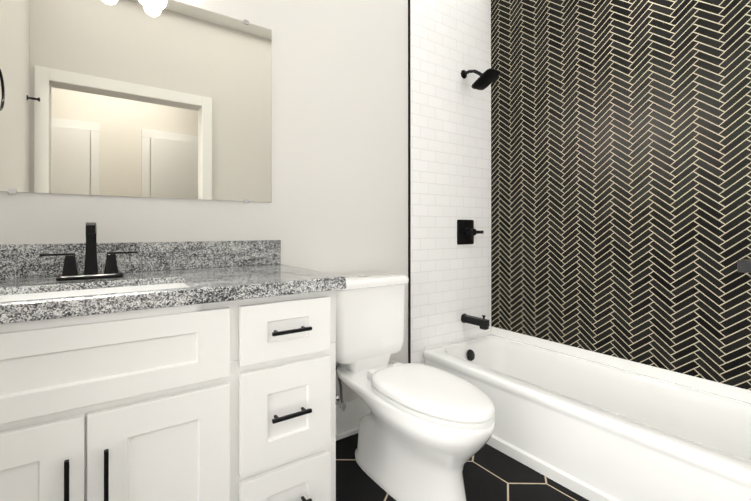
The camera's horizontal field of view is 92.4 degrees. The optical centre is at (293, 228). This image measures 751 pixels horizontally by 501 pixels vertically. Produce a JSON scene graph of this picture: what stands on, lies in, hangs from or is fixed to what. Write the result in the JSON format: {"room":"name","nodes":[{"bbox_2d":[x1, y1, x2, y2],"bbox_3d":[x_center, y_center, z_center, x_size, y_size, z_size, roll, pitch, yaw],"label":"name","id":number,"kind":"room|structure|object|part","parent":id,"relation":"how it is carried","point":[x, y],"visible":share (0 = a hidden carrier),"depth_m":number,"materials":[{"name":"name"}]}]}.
{"room":"bathroom","nodes":[
{"label":"bathroom","id":0,"kind":"room"},
{"bbox_2d":[0,0,407,401],"bbox_3d":[0.133,-0.354,1.988,3.290,3.050,0.120,0,0,-29],"label":"wall","id":1,"kind":"structure","parent":0,"point":[337,204],"depth_m":1.92,"materials":[{"name":"white paint"}]},
{"bbox_2d":[0,0,270,201],"bbox_3d":[-0.642,-0.570,1.487,1.204,0.873,0.005,0,0,-29],"label":"mirror","id":2,"kind":"object","parent":1,"relation":"attached to","point":[154,98],"visible":1,"depth_m":1.47,"materials":[{"name":"silver mirror"}]},
{"bbox_2d":[8,19,248,202],"bbox_3d":[-0.625,-0.570,1.491,0.924,0.889,0.003,0,0,-29],"label":"clips","id":3,"kind":"object","parent":2,"relation":"attached to","point":[12,191],"visible":1,"depth_m":1.28,"materials":[{"name":"silver metal"}]},
{"bbox_2d":[0,240,279,279],"bbox_3d":[-0.618,0.119,1.486,1.249,0.122,0.025,0,0,-29],"label":"backsplash","id":4,"kind":"structure","parent":1,"relation":"attached to","point":[15,259],"depth_m":1.47,"materials":[{"name":"grey stone"}]},
{"bbox_2d":[336,397,369,440],"bbox_3d":[0.325,1.078,2.005,0.944,0.184,0.029,0,0,-29],"label":"baseboard","id":5,"kind":"structure","parent":1,"relation":"attached to","point":[350,416],"depth_m":1.97,"materials":[{"name":"white paint"}]},
{"bbox_2d":[408,0,410,362],"bbox_3d":[0.738,-0.353,2.247,0.009,3.049,0.012,0,0,-29],"label":"trim","id":6,"kind":"structure","parent":1,"relation":"attached to","point":[409,220],"depth_m":2.24,"materials":[{"name":"black metal"}]},
{"bbox_2d":[410,0,490,364],"bbox_3d":[1.120,-0.352,2.460,0.866,3.049,0.010,0,0,-29],"label":"wall tile","id":7,"kind":"structure","parent":1,"relation":"attached to","point":[450,40],"depth_m":2.42,"materials":[{"name":"white tile"}]},
{"bbox_2d":[457,220,483,244],"bbox_3d":[1.246,0.025,2.479,0.193,0.176,0.075,0,0,-29],"label":"shower valve","id":8,"kind":"object","parent":7,"relation":"attached to","point":[467,232],"visible":0.98,"depth_m":2.48,"materials":[{"name":"black metal"}]},
{"bbox_2d":[461,313,488,329],"bbox_3d":[1.249,0.631,2.422,0.068,0.092,0.175,0,0,-29],"label":"tub spout","id":9,"kind":"object","parent":7,"relation":"attached to","point":[483,323],"visible":1,"depth_m":2.39,"materials":[{"name":"black metal"}]},
{"bbox_2d":[461,68,500,89],"bbox_3d":[1.266,-1.040,2.400,0.156,0.176,0.238,0,0,-29],"label":"shower head","id":10,"kind":"object","parent":7,"relation":"attached to","point":[486,79],"visible":1,"depth_m":2.36},
{"bbox_2d":[336,433,588,500],"bbox_3d":[0.540,1.194,1.250,3.290,0.050,1.800,0,0,-29],"label":"floor","id":11,"kind":"structure","parent":0,"point":[490,473],"depth_m":1.62,"materials":[{"name":"tile"}]},
{"bbox_2d":[0,280,345,500],"bbox_3d":[-0.480,0.685,1.246,1.240,0.968,0.576,0,0,-29],"label":"bathroom vanity","id":12,"kind":"object","parent":11,"relation":"on","point":[186,371],"depth_m":1.03,"materials":[{"name":"white paint"}]},
{"bbox_2d":[0,264,345,307],"bbox_3d":[-0.484,0.202,1.253,1.258,0.046,0.563,0,0,-29],"label":"countertop","id":13,"kind":"structure","parent":12,"relation":"on","point":[244,275],"depth_m":1.22,"materials":[{"name":"grey stone"}]},
{"bbox_2d":[39,222,136,280],"bbox_3d":[-0.713,0.079,1.235,0.304,0.200,0.139,0,0,-29],"label":"faucet","id":14,"kind":"object","parent":13,"relation":"on","point":[70,271],"visible":1,"depth_m":1.25,"materials":[{"name":"black metal"}]},
{"bbox_3d":[-0.260,0.646,1.057,0.722,0.609,0.033,0,0,-29],"label":"handle","id":15,"kind":"part","parent":12,"relation":"part of","materials":[{"name":"black metal"}]},
{"bbox_2d":[336,272,494,500],"bbox_3d":[0.507,0.711,1.647,0.520,0.918,0.834,0,0,-29],"label":"toilet","id":16,"kind":"object","parent":11,"relation":"on","point":[425,432],"visible":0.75,"depth_m":1.53,"materials":[{"name":"white ceramic"}]},
{"bbox_3d":[0.370,0.487,1.900,0.490,0.368,0.204,0,0,-29],"label":"tank","id":17,"kind":"part","parent":16,"relation":"part of","materials":[{"name":"white ceramic"}]},
{"bbox_3d":[0.370,0.278,1.900,0.516,0.049,0.229,0,0,-29],"label":"lid","id":18,"kind":"part","parent":16,"relation":"part of","materials":[{"name":"white ceramic"}]},
{"bbox_3d":[0.579,0.693,1.521,0.384,0.064,0.545,0,0,-29],"label":"seat","id":19,"kind":"part","parent":16,"relation":"part of","materials":[{"name":"white plastic"}]},
{"bbox_2d":[423,326,750,500],"bbox_3d":[1.538,0.954,1.798,0.748,0.434,1.542,0,0,-29],"label":"bathtub","id":20,"kind":"object","parent":11,"relation":"on","point":[590,425],"visible":0.83,"depth_m":1.68,"materials":[{"name":"white ceramic"}]},
{"bbox_3d":[1.956,-0.354,1.969,0.120,3.050,1.680,0,0,-29],"label":"wall","id":21,"kind":"structure","parent":0,"visible":0},
{"bbox_2d":[491,0,750,389],"bbox_3d":[1.872,-0.353,1.985,0.010,3.049,1.548,0,0,-29],"label":"wall tile","id":22,"kind":"structure","parent":21,"relation":"attached to","point":[620,178],"depth_m":1.98,"materials":[{"name":"black tile"}]},
{"bbox_2d":[737,259,750,272],"bbox_3d":[2.091,0.166,1.439,0.134,0.052,0.325,0,0,-29],"label":"shelf","id":23,"kind":"object","parent":21,"relation":"attached to","point":[744,265],"visible":1,"depth_m":1.53,"materials":[{"name":"grey"}]}
]}

